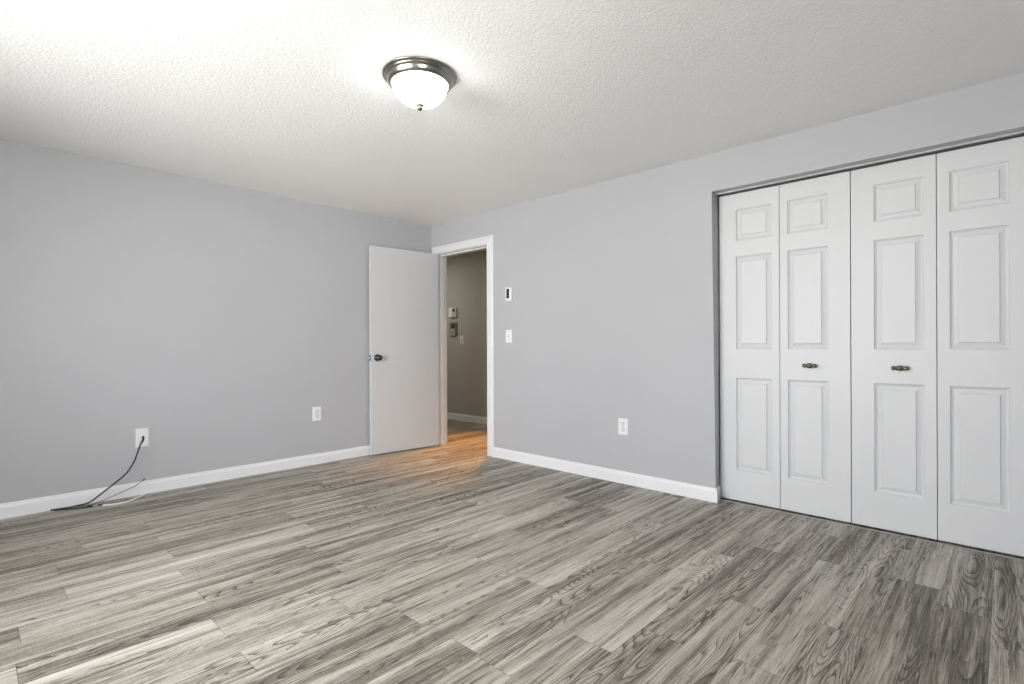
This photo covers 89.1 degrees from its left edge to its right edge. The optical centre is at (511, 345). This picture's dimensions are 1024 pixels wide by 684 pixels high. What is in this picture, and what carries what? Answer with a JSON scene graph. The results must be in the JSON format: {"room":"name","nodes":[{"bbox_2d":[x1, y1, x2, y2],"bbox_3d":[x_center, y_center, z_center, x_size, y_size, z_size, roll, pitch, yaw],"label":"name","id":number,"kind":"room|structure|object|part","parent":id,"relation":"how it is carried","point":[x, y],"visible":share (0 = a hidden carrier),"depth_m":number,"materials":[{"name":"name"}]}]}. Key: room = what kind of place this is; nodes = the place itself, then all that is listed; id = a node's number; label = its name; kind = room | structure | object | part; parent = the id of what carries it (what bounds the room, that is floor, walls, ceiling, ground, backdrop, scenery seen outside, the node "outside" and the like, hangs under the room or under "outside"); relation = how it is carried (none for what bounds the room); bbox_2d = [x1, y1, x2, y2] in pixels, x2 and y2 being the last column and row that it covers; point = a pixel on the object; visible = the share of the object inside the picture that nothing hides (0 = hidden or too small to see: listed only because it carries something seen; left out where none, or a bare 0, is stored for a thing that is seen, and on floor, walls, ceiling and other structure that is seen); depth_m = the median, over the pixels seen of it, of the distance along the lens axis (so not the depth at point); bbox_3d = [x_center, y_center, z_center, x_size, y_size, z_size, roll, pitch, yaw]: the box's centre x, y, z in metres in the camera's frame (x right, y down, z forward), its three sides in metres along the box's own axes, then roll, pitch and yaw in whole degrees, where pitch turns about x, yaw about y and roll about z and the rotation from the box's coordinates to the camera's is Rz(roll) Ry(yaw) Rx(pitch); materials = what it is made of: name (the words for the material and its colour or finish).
{"room":"empty bedroom","nodes":[
{"label":"empty bedroom","id":0,"kind":"room"},
{"bbox_2d":[0,139,430,503],"bbox_3d":[-2.623,-0.104,3.708,0.120,2.290,5.020,0,0,44],"label":"wall","id":1,"kind":"structure","parent":0,"point":[213,319],"depth_m":3.76,"materials":[{"name":"grey paint"}]},
{"bbox_2d":[135,428,148,447],"bbox_3d":[-2.588,0.644,3.643,0.014,0.130,0.078,0,0,44],"label":"cable wall plate","id":2,"kind":"object","parent":1,"relation":"attached to","point":[139,433],"visible":0.98,"depth_m":3.64,"materials":[{"name":"white plastic"}]},
{"bbox_2d":[50,436,143,510],"bbox_3d":[-2.729,0.837,3.448,0.051,0.408,0.495,0,0,44],"label":"coaxial cable","id":3,"kind":"object","parent":2,"relation":"attached to","point":[142,441],"visible":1,"depth_m":3.48,"materials":[{"name":"black plastic"}]},
{"bbox_2d":[0,445,369,518],"bbox_3d":[-2.530,0.995,3.705,0.013,0.091,4.899,0,0,44],"label":"baseboard","id":4,"kind":"structure","parent":1,"relation":"attached to","point":[42,504],"depth_m":3.75,"materials":[{"name":"white paint"}]},
{"bbox_2d":[313,407,321,420],"bbox_3d":[-1.711,0.597,4.569,0.009,0.121,0.080,0,0,44],"label":"wall outlet","id":5,"kind":"object","parent":1,"relation":"attached to","point":[316,410],"visible":1,"depth_m":4.56,"materials":[{"name":"white plastic"}]},
{"bbox_2d":[447,250,486,416],"bbox_3d":[0.038,-0.114,6.559,5.840,2.290,0.120,0,0,44],"label":"wall","id":6,"kind":"structure","parent":0,"point":[466,273],"depth_m":7.09,"materials":[{"name":"beige paint"}]},
{"bbox_2d":[449,307,456,317],"bbox_3d":[-0.826,-0.466,7.273,0.153,0.140,0.036,0,0,44],"label":"thermostat","id":7,"kind":"object","parent":6,"relation":"attached to","point":[452,311],"visible":1,"depth_m":7.26,"materials":[{"name":"grey plastic"}]},
{"bbox_2d":[449,322,457,335],"bbox_3d":[-0.822,-0.233,7.271,0.153,0.187,0.034,0,0,44],"label":"intercom","id":8,"kind":"object","parent":6,"relation":"attached to","point":[453,331],"visible":1,"depth_m":7.25,"materials":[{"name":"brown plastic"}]},
{"bbox_2d":[460,335,463,344],"bbox_3d":[-0.694,-0.080,7.161,0.080,0.124,0.018,0,0,44],"label":"hall light switch","id":9,"kind":"object","parent":6,"relation":"attached to","point":[462,336],"visible":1,"depth_m":7.16,"materials":[{"name":"beige plastic"}]},
{"bbox_2d":[447,412,486,424],"bbox_3d":[-0.004,0.985,6.511,5.600,0.091,0.013,0,0,44],"label":"baseboard","id":10,"kind":"structure","parent":6,"relation":"attached to","point":[454,416],"depth_m":7.08,"materials":[{"name":"white paint"}]},
{"bbox_2d":[0,419,1023,683],"bbox_3d":[-1.134,1.060,3.295,8.640,0.050,6.470,0,0,44],"label":"floor","id":11,"kind":"structure","parent":0,"point":[453,562],"depth_m":2.21,"materials":[{"name":"grey laminate"}]},
{"bbox_2d":[54,493,146,510],"bbox_3d":[-2.672,1.032,3.411,0.131,0.018,0.489,0,0,44],"label":"cable","id":12,"kind":"object","parent":11,"relation":"on","point":[145,493],"visible":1,"depth_m":3.38,"materials":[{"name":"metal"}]},
{"bbox_2d":[76,479,144,507],"bbox_3d":[-2.681,0.984,3.490,0.016,0.114,0.379,0,0,40],"label":"cable","id":13,"kind":"object","parent":11,"relation":"on","point":[143,479],"visible":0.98,"depth_m":3.48,"materials":[{"name":"black plastic"}]},
{"bbox_2d":[0,0,1023,256],"bbox_3d":[-1.143,-1.305,3.295,8.640,0.100,6.470,0,0,44],"label":"ceiling","id":14,"kind":"structure","parent":0,"point":[293,99],"depth_m":2.46,"materials":[{"name":"paint"}]},
{"bbox_2d":[382,56,456,110],"bbox_3d":[-0.428,-1.176,2.424,0.341,0.162,0.341,0,0,44],"label":"ceiling lamp","id":15,"kind":"object","parent":14,"relation":"attached to","point":[419,82],"visible":1,"depth_m":2.33,"materials":[{"name":"silver metal"}]},
{"bbox_2d":[719,195,727,330],"bbox_3d":[1.650,-0.120,4.105,0.120,2.290,1.210,0,0,44],"label":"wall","id":16,"kind":"structure","parent":0,"point":[726,195],"depth_m":3.94,"materials":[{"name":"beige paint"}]},
{"bbox_2d":[431,72,1023,487],"bbox_3d":[0.178,-0.115,4.589,8.520,2.290,0.120,0,0,44],"label":"wall","id":17,"kind":"structure","parent":0,"point":[612,313],"depth_m":3.78,"materials":[{"name":"grey paint"}]},
{"bbox_2d":[369,245,438,454],"bbox_3d":[-1.051,0.041,5.142,0.771,1.972,0.158,0,0,-41],"label":"door","id":18,"kind":"structure","parent":17,"relation":"in","point":[403,284],"depth_m":5.11,"materials":[{"name":"white paint"}]},
{"bbox_3d":[-1.255,0.113,4.903,0.066,0.066,0.066,0,0,-41],"label":"knob","id":19,"kind":"part","parent":18,"relation":"part of","materials":[{"name":"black metal"}]},
{"bbox_2d":[438,244,486,444],"bbox_3d":[-0.463,0.040,5.199,0.760,1.986,0.122,0,0,44],"label":"trim","id":20,"kind":"structure","parent":17,"relation":"attached to","point":[441,257],"depth_m":5.44,"materials":[{"name":"white paint"}]},
{"bbox_2d":[432,235,493,456],"bbox_3d":[-0.463,0.000,5.199,0.920,2.066,0.152,0,0,44],"label":"trim","id":21,"kind":"structure","parent":17,"relation":"attached to","point":[488,240],"depth_m":4.86,"materials":[{"name":"white paint"}]},
{"bbox_2d":[505,287,511,300],"bbox_3d":[-0.028,-0.464,4.685,0.072,0.120,0.024,0,0,44],"label":"thermostat","id":22,"kind":"object","parent":17,"relation":"attached to","point":[508,291],"visible":1,"depth_m":4.67,"materials":[{"name":"white plastic"}]},
{"bbox_2d":[506,330,511,342],"bbox_3d":[-0.034,-0.085,4.696,0.072,0.116,0.018,0,0,44],"label":"light switch","id":23,"kind":"object","parent":17,"relation":"attached to","point":[508,332],"visible":1,"depth_m":4.69,"materials":[{"name":"white plastic"}]},
{"bbox_2d":[493,447,720,502],"bbox_3d":[0.617,0.983,4.147,2.090,0.091,0.105,0,0,44],"label":"baseboard","id":24,"kind":"structure","parent":17,"relation":"attached to","point":[694,491],"depth_m":3.91,"materials":[{"name":"white paint"}]},
{"bbox_2d":[618,418,627,434],"bbox_3d":[0.828,0.604,3.883,0.080,0.121,0.009,0,0,44],"label":"wall outlet","id":25,"kind":"object","parent":17,"relation":"attached to","point":[622,423],"visible":1,"depth_m":3.88,"materials":[{"name":"white plastic"}]},
{"bbox_2d":[719,171,851,522],"bbox_3d":[1.662,0.007,3.228,0.748,2.010,0.070,0,0,44],"label":"door","id":26,"kind":"structure","parent":17,"relation":"in","point":[785,249],"depth_m":3.20,"materials":[{"name":"white wood"}]},
{"bbox_3d":[1.773,0.119,3.100,0.076,0.031,0.038,0,0,44],"label":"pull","id":27,"kind":"part","parent":26,"relation":"part of","materials":[{"name":"grey metal"}]},
{"bbox_2d":[716,131,1023,196],"bbox_3d":[1.937,-1.013,2.971,1.525,0.008,0.068,0,0,44],"label":"trim","id":28,"kind":"structure","parent":17,"relation":"attached to","point":[1020,133],"depth_m":2.86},
{"bbox_2d":[720,499,1023,560],"bbox_3d":[1.931,1.020,2.946,1.511,0.006,0.008,0,0,44],"label":"trim","id":29,"kind":"structure","parent":17,"relation":"attached to","point":[720,499],"depth_m":2.83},
{"bbox_2d":[851,136,1023,556],"bbox_3d":[2.209,0.005,2.707,0.756,2.010,0.070,0,0,44],"label":"door","id":30,"kind":"structure","parent":17,"relation":"in","point":[937,274],"depth_m":2.69,"materials":[{"name":"white wood"}]},
{"bbox_3d":[2.088,0.121,2.800,0.076,0.031,0.038,0,0,44],"label":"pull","id":31,"kind":"part","parent":30,"relation":"part of","materials":[{"name":"grey metal"}]},
{"bbox_2d":[731,136,1022,450],"bbox_3d":[2.552,-0.124,2.935,2.800,2.290,0.760,0,0,44],"label":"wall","id":32,"kind":"structure","parent":0,"point":[1020,136],"depth_m":3.23,"materials":[{"name":"paint"}]}
]}

